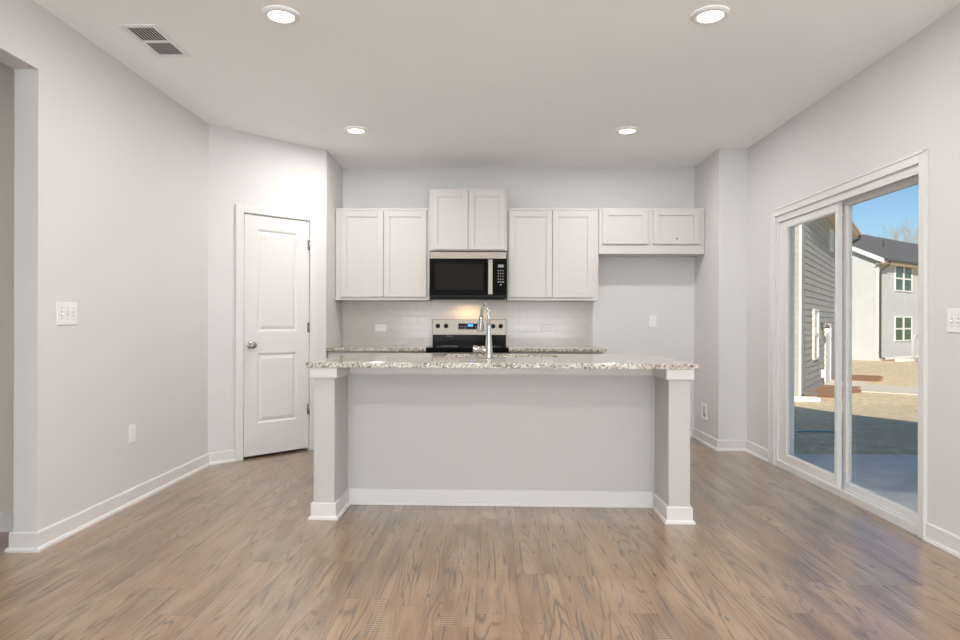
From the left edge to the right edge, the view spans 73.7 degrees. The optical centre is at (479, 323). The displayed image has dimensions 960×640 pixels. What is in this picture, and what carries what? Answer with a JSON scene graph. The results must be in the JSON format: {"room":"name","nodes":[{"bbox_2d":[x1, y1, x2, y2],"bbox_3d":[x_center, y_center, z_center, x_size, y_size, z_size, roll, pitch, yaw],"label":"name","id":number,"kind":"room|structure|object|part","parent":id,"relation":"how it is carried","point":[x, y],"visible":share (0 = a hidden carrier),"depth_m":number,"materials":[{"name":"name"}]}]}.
{"room":"kitchen","nodes":[
{"label":"kitchen","id":0,"kind":"room"},
{"bbox_2d":[0,62,14,512],"bbox_3d":[-3.434,-0.234,3.584,2.218,2.733,0.120,0,0,1],"label":"wall","id":1,"kind":"structure","parent":0,"point":[7,74],"depth_m":3.51,"materials":[{"name":"paint"}]},
{"bbox_2d":[0,513,12,531],"bbox_3d":[-3.454,1.085,3.512,2.188,0.096,0.026,0,0,1],"label":"baseboard","id":2,"kind":"structure","parent":1,"relation":"attached to","point":[6,519],"depth_m":3.50,"materials":[{"name":"paint"}]},
{"bbox_2d":[0,0,208,531],"bbox_3d":[-2.304,-0.230,1.111,0.120,2.733,8.150,0,0,1],"label":"wall","id":3,"kind":"structure","parent":0,"point":[111,171],"depth_m":3.67,"materials":[{"name":"paint"}]},
{"bbox_2d":[56,302,77,324],"bbox_3d":[-2.198,-0.053,3.419,0.020,0.120,0.164,0,0,1],"label":"light switch","id":4,"kind":"object","parent":3,"relation":"attached to","point":[66,312],"visible":1,"depth_m":3.41,"materials":[{"name":"white plastic"}]},
{"bbox_2d":[4,449,235,552],"bbox_3d":[-2.190,1.089,4.234,0.183,0.096,2.136,0,0,5],"label":"baseboard","id":5,"kind":"structure","parent":3,"relation":"attached to","point":[19,541],"depth_m":3.74,"materials":[{"name":"paint"}]},
{"bbox_2d":[129,423,135,442],"bbox_3d":[-2.197,0.694,4.044,0.007,0.114,0.072,0,0,1],"label":"wall outlet","id":6,"kind":"object","parent":3,"relation":"attached to","point":[132,428],"visible":1,"depth_m":4.04,"materials":[{"name":"white plastic"}]},
{"bbox_2d":[208,125,326,452],"bbox_3d":[-2.137,-0.230,5.784,1.176,2.733,0.860,0,0,-45],"label":"wall","id":7,"kind":"structure","parent":0,"point":[248,169],"depth_m":5.28,"materials":[{"name":"paint"}]},
{"bbox_2d":[235,204,316,460],"bbox_3d":[-1.773,0.076,5.567,0.749,2.124,0.203,0,0,-45],"label":"door","id":8,"kind":"structure","parent":7,"relation":"in","point":[276,257],"depth_m":5.53,"materials":[{"name":"paint"}]},
{"bbox_3d":[-1.904,0.182,5.350,0.062,0.062,0.079,0,0,-45],"label":"knob","id":9,"kind":"part","parent":8,"relation":"part of","materials":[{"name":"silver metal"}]},
{"bbox_3d":[-1.758,-0.366,5.553,0.371,0.867,0.010,0,0,-45],"label":"panel","id":10,"kind":"part","parent":8,"relation":"part of","materials":[{"name":"paint"}]},
{"bbox_3d":[-1.760,0.550,5.553,0.371,0.595,0.010,0,0,-45],"label":"panel","id":11,"kind":"part","parent":8,"relation":"part of","materials":[{"name":"paint"}]},
{"bbox_2d":[326,151,342,357],"bbox_3d":[-1.471,-0.228,6.270,0.120,2.733,0.748,0,0,1],"label":"wall","id":12,"kind":"structure","parent":0,"point":[334,171],"depth_m":6.12,"materials":[{"name":"paint"}]},
{"bbox_2d":[0,437,959,639],"bbox_3d":[-1.056,1.160,1.787,7.040,0.040,9.740,0,0,1],"label":"floor","id":13,"kind":"structure","parent":0,"point":[232,550],"depth_m":2.98,"materials":[{"name":"brown wood"}]},
{"bbox_2d":[328,351,427,357],"bbox_3d":[-0.953,0.699,6.224,0.914,0.882,0.619,0,0,1],"label":"base cabinet","id":14,"kind":"object","parent":13,"relation":"on","point":[330,353],"visible":0.02,"depth_m":5.94,"materials":[{"name":"paint"}]},
{"bbox_2d":[326,345,427,350],"bbox_3d":[-0.950,0.240,6.211,0.923,0.030,0.646,0,0,1],"label":"countertop","id":15,"kind":"structure","parent":14,"relation":"on","point":[343,347],"depth_m":5.89,"materials":[{"name":"stone"}]},
{"bbox_2d":[426,319,508,353],"bbox_3d":[-0.113,0.549,6.160,0.761,1.187,0.688,0,0,1],"label":"range","id":16,"kind":"object","parent":13,"relation":"on","point":[453,336],"visible":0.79,"depth_m":6.42,"materials":[{"name":"metal"}]},
{"bbox_2d":[426,345,508,352],"bbox_3d":[-0.113,0.243,6.146,0.761,0.047,0.563,0,0,1],"label":"cooktop","id":17,"kind":"object","parent":16,"relation":"in","point":[433,348],"depth_m":5.87,"materials":[{"name":"black glass"}]},
{"bbox_3d":[-0.107,0.169,6.466,0.737,0.108,0.072,0,0,1],"label":"backguard glass","id":18,"kind":"part","parent":16,"relation":"part of","materials":[{"name":"black glass"}]},
{"bbox_3d":[-0.089,0.030,6.416,0.256,0.060,0.004,0,0,1],"label":"display panel","id":19,"kind":"part","parent":16,"relation":"part of","materials":[{"name":"black glass"}]},
{"bbox_2d":[308,368,695,524],"bbox_3d":[0.133,0.701,4.226,2.226,0.884,1.107,0,0,2],"label":"kitchen island","id":20,"kind":"object","parent":13,"relation":"on","point":[597,438],"visible":0.8,"depth_m":4.01,"materials":[{"name":"paint"}]},
{"bbox_3d":[0.132,1.094,4.215,2.226,0.096,1.086,0,0,2],"label":"trim","id":21,"kind":"part","parent":20,"relation":"part of","materials":[{"name":"paint"}]},
{"bbox_3d":[0.134,0.290,4.220,2.208,0.062,1.077,0,0,2],"label":"apron trim","id":22,"kind":"part","parent":20,"relation":"part of","materials":[{"name":"paint"}]},
{"bbox_2d":[306,353,698,369],"bbox_3d":[0.136,0.242,4.233,2.257,0.032,1.130,0,0,2],"label":"island countertop","id":23,"kind":"structure","parent":20,"relation":"on","point":[351,360],"depth_m":3.80,"materials":[{"name":"stone"}]},
{"bbox_2d":[473,302,492,358],"bbox_3d":[0.022,0.040,4.249,0.135,0.372,0.240,0,0,1],"label":"faucet","id":24,"kind":"object","parent":23,"relation":"on","point":[487,349],"visible":1,"depth_m":4.15,"materials":[{"name":"silver metal"}]},
{"bbox_3d":[0.000,0.167,4.160,0.094,0.052,0.048,0,0,1],"label":"lever","id":25,"kind":"part","parent":24,"relation":"part of","materials":[{"name":"silver metal"}]},
{"bbox_2d":[508,352,602,353],"bbox_3d":[0.706,0.704,6.198,0.858,0.882,0.619,0,0,1],"label":"base cabinet","id":26,"kind":"object","parent":13,"relation":"on","point":[509,352],"visible":0.02,"depth_m":5.91,"materials":[{"name":"paint"}]},
{"bbox_2d":[508,346,606,351],"bbox_3d":[0.719,0.245,6.184,0.905,0.030,0.646,0,0,1],"label":"countertop","id":27,"kind":"structure","parent":26,"relation":"on","point":[511,348],"depth_m":5.87,"materials":[{"name":"stone"}]},
{"bbox_2d":[33,0,959,167],"bbox_3d":[-1.032,-1.643,1.796,7.070,0.100,9.760,0,0,1],"label":"ceiling","id":28,"kind":"structure","parent":0,"point":[431,83],"depth_m":3.96,"materials":[{"name":"paint"}]},
{"bbox_2d":[118,24,190,56],"bbox_3d":[-1.827,-1.592,3.614,0.202,0.007,0.408,0,0,1],"label":"ceiling vent","id":29,"kind":"object","parent":28,"relation":"in","point":[150,36],"visible":1,"depth_m":3.59,"materials":[{"name":"white plastic"}]},
{"bbox_2d":[262,5,299,24],"bbox_3d":[-1.024,-1.584,3.297,0.188,0.016,0.188,0,0,1],"label":"recessed light","id":30,"kind":"object","parent":28,"relation":"in","point":[277,14],"visible":1,"depth_m":3.28,"materials":[{"name":"white plastic"}]},
{"bbox_2d":[268,11,293,21],"bbox_3d":[-1.024,-1.580,3.297,0.133,0.002,0.133,0,0,1],"label":"diffuser","id":31,"kind":"object","parent":30,"relation":"attached to","point":[273,16],"depth_m":3.29,"materials":[{"name":"white plastic"}]},
{"bbox_2d":[344,126,367,133],"bbox_3d":[-1.018,-1.584,5.257,0.188,0.016,0.188,0,0,1],"label":"recessed light","id":32,"kind":"object","parent":28,"relation":"in","point":[351,129],"visible":1,"depth_m":5.23,"materials":[{"name":"white plastic"}]},
{"bbox_2d":[348,129,363,132],"bbox_3d":[-1.018,-1.580,5.257,0.133,0.002,0.133,0,0,1],"label":"diffuser","id":33,"kind":"object","parent":32,"relation":"attached to","point":[349,130],"depth_m":5.25,"materials":[{"name":"white plastic"}]},
{"bbox_2d":[615,126,638,134],"bbox_3d":[1.205,-1.578,5.242,0.188,0.016,0.188,0,0,1],"label":"recessed light","id":34,"kind":"object","parent":28,"relation":"in","point":[626,130],"visible":1,"depth_m":5.22,"materials":[{"name":"white plastic"}]},
{"bbox_2d":[619,129,634,133],"bbox_3d":[1.205,-1.573,5.242,0.133,0.002,0.133,0,0,1],"label":"diffuser","id":35,"kind":"object","parent":34,"relation":"attached to","point":[621,131],"depth_m":5.24,"materials":[{"name":"white plastic"}]},
{"bbox_2d":[691,5,729,24],"bbox_3d":[1.181,-1.578,3.282,0.188,0.016,0.188,0,0,1],"label":"recessed light","id":36,"kind":"object","parent":28,"relation":"in","point":[712,14],"visible":1,"depth_m":3.26,"materials":[{"name":"white plastic"}]},
{"bbox_2d":[697,11,723,21],"bbox_3d":[1.181,-1.573,3.282,0.133,0.002,0.133,0,0,1],"label":"diffuser","id":37,"kind":"object","parent":36,"relation":"attached to","point":[702,16],"depth_m":3.28,"materials":[{"name":"white plastic"}]},
{"bbox_2d":[343,167,694,426],"bbox_3d":[0.454,-0.222,6.574,3.960,2.733,0.120,0,0,1],"label":"wall","id":38,"kind":"structure","parent":0,"point":[631,290],"depth_m":6.50,"materials":[{"name":"paint"}]},
{"bbox_2d":[335,208,431,300],"bbox_3d":[-0.946,-0.674,6.370,0.916,0.895,0.328,0,0,1],"label":"upper cabinet","id":39,"kind":"object","parent":38,"relation":"attached to","point":[382,254],"visible":0.99,"depth_m":6.21,"materials":[{"name":"paint"}]},
{"bbox_3d":[-1.145,-0.675,6.220,0.415,0.834,0.020,0,0,1],"label":"door","id":40,"kind":"part","parent":39,"relation":"part of","materials":[{"name":"paint"}]},
{"bbox_3d":[-0.947,-1.112,6.225,0.916,0.020,0.006,0,0,1],"label":"trim","id":41,"kind":"part","parent":39,"relation":"part of","materials":[{"name":"paint"}]},
{"bbox_3d":[-0.947,-0.234,6.369,0.916,0.014,0.326,0,0,1],"label":"rail","id":42,"kind":"part","parent":39,"relation":"part of","materials":[{"name":"paint"}]},
{"bbox_3d":[-0.725,-0.674,6.213,0.413,0.834,0.020,0,0,1],"label":"door","id":43,"kind":"part","parent":39,"relation":"part of","materials":[{"name":"paint"}]},
{"bbox_2d":[342,299,592,345],"bbox_3d":[-0.130,-0.040,6.518,2.551,0.535,0.009,0,0,1],"label":"backsplash","id":44,"kind":"structure","parent":38,"relation":"attached to","point":[408,323],"depth_m":6.51,"materials":[{"name":"tile"}]},
{"bbox_2d":[375,324,385,330],"bbox_3d":[-1.012,0.044,6.522,0.114,0.072,0.007,0,0,1],"label":"wall outlet","id":45,"kind":"object","parent":44,"relation":"attached to","point":[378,327],"visible":1,"depth_m":6.52,"materials":[{"name":"white plastic"}]},
{"bbox_2d":[429,189,506,251],"bbox_3d":[-0.110,-0.999,6.337,0.749,0.596,0.367,0,0,1],"label":"upper cabinet","id":46,"kind":"object","parent":38,"relation":"attached to","point":[461,220],"visible":0.97,"depth_m":6.16,"materials":[{"name":"paint"}]},
{"bbox_3d":[-0.290,-0.994,6.166,0.347,0.563,0.020,0,0,1],"label":"door","id":47,"kind":"part","parent":46,"relation":"part of","materials":[{"name":"paint"}]},
{"bbox_2d":[429,252,506,299],"bbox_3d":[-0.113,-0.457,6.295,0.738,0.459,0.432,0,0,1],"label":"microwave","id":48,"kind":"object","parent":46,"relation":"attached to","point":[453,275],"visible":1,"depth_m":6.12,"materials":[{"name":"black plastic"}]},
{"bbox_3d":[-0.186,-0.444,6.141,0.588,0.344,0.034,0,0,1],"label":"door","id":49,"kind":"part","parent":48,"relation":"part of","materials":[{"name":"black glass"}]},
{"bbox_3d":[0.099,-0.444,6.097,0.040,0.330,0.044,0,0,1],"label":"handle","id":50,"kind":"part","parent":48,"relation":"part of","materials":[{"name":"metal"}]},
{"bbox_3d":[0.181,-0.443,6.135,0.138,0.344,0.034,0,0,1],"label":"control panel","id":51,"kind":"part","parent":48,"relation":"part of","materials":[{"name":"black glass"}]},
{"bbox_3d":[-0.112,-1.287,6.172,0.749,0.020,0.006,0,0,1],"label":"trim","id":52,"kind":"part","parent":46,"relation":"part of","materials":[{"name":"paint"}]},
{"bbox_3d":[0.065,-0.993,6.161,0.350,0.563,0.020,0,0,1],"label":"door","id":53,"kind":"part","parent":46,"relation":"part of","materials":[{"name":"paint"}]},
{"bbox_2d":[506,208,598,301],"bbox_3d":[0.708,-0.669,6.344,0.882,0.895,0.328,0,0,1],"label":"upper cabinet","id":54,"kind":"object","parent":38,"relation":"attached to","point":[552,253],"visible":0.98,"depth_m":6.19,"materials":[{"name":"paint"}]},
{"bbox_3d":[0.489,-0.671,6.194,0.415,0.834,0.020,0,0,1],"label":"door","id":55,"kind":"part","parent":54,"relation":"part of","materials":[{"name":"paint"}]},
{"bbox_3d":[0.706,-0.229,6.343,0.882,0.014,0.326,0,0,1],"label":"rail","id":56,"kind":"part","parent":54,"relation":"part of","materials":[{"name":"paint"}]},
{"bbox_3d":[0.707,-1.107,6.199,0.882,0.020,0.006,0,0,1],"label":"trim","id":57,"kind":"part","parent":54,"relation":"part of","materials":[{"name":"paint"}]},
{"bbox_3d":[0.900,-0.669,6.188,0.395,0.834,0.020,0,0,1],"label":"door","id":58,"kind":"part","parent":54,"relation":"part of","materials":[{"name":"paint"}]},
{"bbox_2d":[598,208,704,256],"bbox_3d":[1.660,-0.894,6.327,1.016,0.444,0.332,0,0,1],"label":"upper cabinet","id":59,"kind":"object","parent":38,"relation":"attached to","point":[622,232],"visible":1,"depth_m":6.18,"materials":[{"name":"paint"}]},
{"bbox_3d":[1.403,-0.933,6.180,0.439,0.331,0.020,0,0,1],"label":"door","id":60,"kind":"part","parent":59,"relation":"part of","materials":[{"name":"paint"}]},
{"bbox_3d":[1.659,-1.106,6.184,1.016,0.020,0.006,0,0,1],"label":"trim","id":61,"kind":"part","parent":59,"relation":"part of","materials":[{"name":"paint"}]},
{"bbox_3d":[1.894,-0.932,6.172,0.446,0.331,0.020,0,0,1],"label":"door","id":62,"kind":"part","parent":59,"relation":"part of","materials":[{"name":"paint"}]},
{"bbox_2d":[649,316,655,326],"bbox_3d":[1.750,-0.024,6.489,0.072,0.114,0.007,0,0,1],"label":"wall outlet","id":63,"kind":"object","parent":38,"relation":"attached to","point":[652,319],"visible":1,"depth_m":6.49,"materials":[{"name":"white plastic"}]},
{"bbox_2d":[690,427,767,461],"bbox_3d":[2.015,1.101,6.143,1.732,0.096,0.708,0,0,44],"label":"baseboard","id":64,"kind":"structure","parent":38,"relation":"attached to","point":[756,450],"depth_m":5.78,"materials":[{"name":"paint"}]},
{"bbox_2d":[694,149,746,439],"bbox_3d":[2.346,-0.216,6.189,0.355,2.733,0.790,0,0,1],"label":"wall","id":65,"kind":"structure","parent":0,"point":[720,274],"depth_m":5.80,"materials":[{"name":"paint"}]},
{"bbox_2d":[701,402,706,420],"bbox_3d":[2.161,0.849,6.167,0.020,0.160,0.150,0,0,1],"label":"outlet box","id":66,"kind":"object","parent":65,"relation":"attached to","point":[703,405],"visible":1,"depth_m":6.17,"materials":[{"name":"white plastic"}]},
{"bbox_2d":[747,5,959,536],"bbox_3d":[2.424,-0.216,1.772,0.140,2.733,9.620,0,0,1],"label":"wall","id":67,"kind":"structure","parent":0,"point":[906,102],"depth_m":3.64,"materials":[{"name":"paint"}]},
{"bbox_2d":[768,149,928,539],"bbox_3d":[2.450,0.115,4.346,0.166,2.080,1.903,0,0,1],"label":"door","id":68,"kind":"structure","parent":67,"relation":"in","point":[911,170],"depth_m":4.31,"materials":[{"name":"paint"}]},
{"bbox_3d":[2.432,0.141,4.747,0.032,1.961,0.870,0,0,1],"label":"fixed panel","id":69,"kind":"part","parent":68,"relation":"part of","materials":[{"name":"glass"}]},
{"bbox_3d":[2.471,0.141,3.899,0.038,1.961,0.882,0,0,1],"label":"sliding panel","id":70,"kind":"part","parent":68,"relation":"part of","materials":[{"name":"glass"}]},
{"bbox_3d":[2.400,0.132,3.493,0.092,0.236,0.040,0,0,1],"label":"pull handle","id":71,"kind":"part","parent":68,"relation":"part of","materials":[{"name":"white plastic"}]},
{"bbox_2d":[923,522,959,558],"bbox_3d":[2.312,1.102,0.179,0.026,0.096,6.430,0,0,1],"label":"baseboard","id":72,"kind":"structure","parent":67,"relation":"attached to","point":[940,538],"depth_m":3.26,"materials":[{"name":"paint"}]},
{"bbox_2d":[947,308,959,332],"bbox_3d":[2.365,-0.015,3.191,0.020,0.120,0.118,0,0,1],"label":"light switch","id":73,"kind":"object","parent":67,"relation":"attached to","point":[953,315],"visible":1,"depth_m":3.20,"materials":[{"name":"white plastic"}]},
{"label":"outside","id":74,"kind":"structure","parent":0,"visible":0},
{"bbox_2d":[794,360,917,454],"bbox_3d":[42.154,1.843,43.843,78.000,0.750,97.000,0,0,1],"label":"lawn","id":75,"kind":"structure","parent":74,"point":[882,423],"depth_m":12.10,"materials":[{"name":"plant"}]},
{"bbox_2d":[794,396,819,401],"bbox_3d":[8.829,2.064,17.498,0.800,0.110,0.300,0,0,7],"label":"block","id":76,"kind":"object","parent":75,"relation":"on","point":[796,398],"visible":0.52,"depth_m":17.36,"materials":[{"name":"concrete"}]},
{"bbox_2d":[797,430,842,432],"bbox_3d":[4.746,1.517,8.985,0.616,0.039,0.202,0,0,8],"label":"garden hose","id":77,"kind":"object","parent":75,"relation":"on","point":[802,430],"visible":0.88,"depth_m":9.04,"materials":[{"name":"teal"}]},
{"bbox_2d":[794,207,861,395],"bbox_3d":[9.008,-2.125,25.841,10.164,8.690,12.850,0,0,35],"label":"house","id":78,"kind":"structure","parent":75,"relation":"on","point":[814,336],"depth_m":20.83,"materials":[{"name":"grey"}]},
{"bbox_3d":[10.799,-0.022,20.608,0.010,0.745,0.990,0,0,35],"label":"pane","id":79,"kind":"part","parent":78,"relation":"part of","materials":[{"name":"grey glass"}]},
{"bbox_3d":[10.797,0.723,20.608,0.010,0.745,0.990,0,0,35],"label":"pane","id":80,"kind":"part","parent":78,"relation":"part of","materials":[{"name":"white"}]},
{"bbox_3d":[12.662,1.061,23.293,0.050,2.140,1.650,0,0,35],"label":"door casing","id":81,"kind":"part","parent":78,"relation":"part of","materials":[{"name":"paint"}]},
{"bbox_3d":[12.650,1.111,23.301,0.019,2.000,1.410,0,0,35],"label":"door","id":82,"kind":"part","parent":78,"relation":"part of","materials":[{"name":"paint"}]},
{"bbox_2d":[805,385,861,398],"bbox_3d":[11.105,2.166,19.898,1.276,0.120,4.301,0,0,35],"label":"mulch bed","id":83,"kind":"object","parent":75,"relation":"on","point":[824,391],"visible":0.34,"depth_m":19.81,"materials":[{"name":"brown soil"}]},
{"bbox_2d":[832,374,882,381],"bbox_3d":[14.862,2.177,25.021,1.596,0.120,3.200,0,0,35],"label":"mulch bed","id":84,"kind":"object","parent":75,"relation":"on","point":[867,378],"visible":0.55,"depth_m":24.64,"materials":[{"name":"brown soil"}]},
{"bbox_2d":[852,234,917,360],"bbox_3d":[28.665,-2.187,48.066,22.380,9.130,12.240,0,0,-36],"label":"house","id":85,"kind":"structure","parent":75,"relation":"on","point":[884,271],"depth_m":38.22,"materials":[{"name":"white"}]},
{"bbox_3d":[25.437,-0.021,38.864,1.095,0.680,0.010,0,0,-36],"label":"pane","id":86,"kind":"part","parent":85,"relation":"part of","materials":[{"name":"green glass"}]},
{"bbox_3d":[25.435,0.658,38.864,1.095,0.680,0.010,0,0,-36],"label":"pane","id":87,"kind":"part","parent":85,"relation":"part of","materials":[{"name":"green glass"}]},
{"bbox_3d":[25.446,-3.089,38.864,1.095,0.705,0.010,0,0,-36],"label":"pane","id":88,"kind":"part","parent":85,"relation":"part of","materials":[{"name":"green glass"}]},
{"bbox_3d":[25.444,-2.384,38.864,1.095,0.705,0.010,0,0,-36],"label":"pane","id":89,"kind":"part","parent":85,"relation":"part of","materials":[{"name":"green glass"}]},
{"bbox_3d":[26.452,-0.018,39.601,1.095,0.680,0.010,0,0,-36],"label":"pane","id":90,"kind":"part","parent":85,"relation":"part of","materials":[{"name":"green glass"}]},
{"bbox_3d":[26.450,0.661,39.601,1.095,0.680,0.010,0,0,-36],"label":"pane","id":91,"kind":"part","parent":85,"relation":"part of","materials":[{"name":"green glass"}]},
{"bbox_3d":[26.462,-3.086,39.601,1.095,0.705,0.010,0,0,-36],"label":"pane","id":92,"kind":"part","parent":85,"relation":"part of","materials":[{"name":"green glass"}]},
{"bbox_3d":[26.459,-2.381,39.601,1.095,0.705,0.010,0,0,-36],"label":"pane","id":93,"kind":"part","parent":85,"relation":"part of","materials":[{"name":"green glass"}]},
{"bbox_2d":[879,219,917,243],"bbox_3d":[41.724,-4.206,64.280,4.901,12.902,5.226,0,0,4],"label":"bare tree","id":94,"kind":"object","parent":75,"relation":"on","point":[908,230],"visible":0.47,"depth_m":63.83,"materials":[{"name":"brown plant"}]},
{"bbox_2d":[895,358,913,361],"bbox_3d":[24.592,2.106,36.958,1.800,0.120,0.450,0,0,-36],"label":"block","id":95,"kind":"object","parent":75,"relation":"on","point":[905,359],"visible":0.8,"depth_m":36.50,"materials":[{"name":"concrete"}]},
{"bbox_2d":[903,227,917,243],"bbox_3d":[45.805,-4.255,67.101,4.878,12.997,7.466,0,0,1],"label":"bare tree","id":96,"kind":"object","parent":75,"relation":"on","point":[917,227],"visible":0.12,"depth_m":65.63,"materials":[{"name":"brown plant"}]},
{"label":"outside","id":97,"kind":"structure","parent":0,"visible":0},
{"bbox_2d":[794,454,917,510],"bbox_3d":[4.497,1.379,4.340,3.935,0.155,4.020,0,0,1],"label":"patio","id":98,"kind":"structure","parent":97,"point":[893,477],"depth_m":5.58,"materials":[{"name":"concrete"}]},
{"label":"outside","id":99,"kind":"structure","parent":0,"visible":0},
{"bbox_2d":[824,380,917,394],"bbox_3d":[18.572,2.181,17.781,15.952,0.095,4.051,0,0,35],"label":"walkway","id":100,"kind":"structure","parent":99,"point":[865,387],"depth_m":20.85,"materials":[{"name":"concrete"}]}
]}

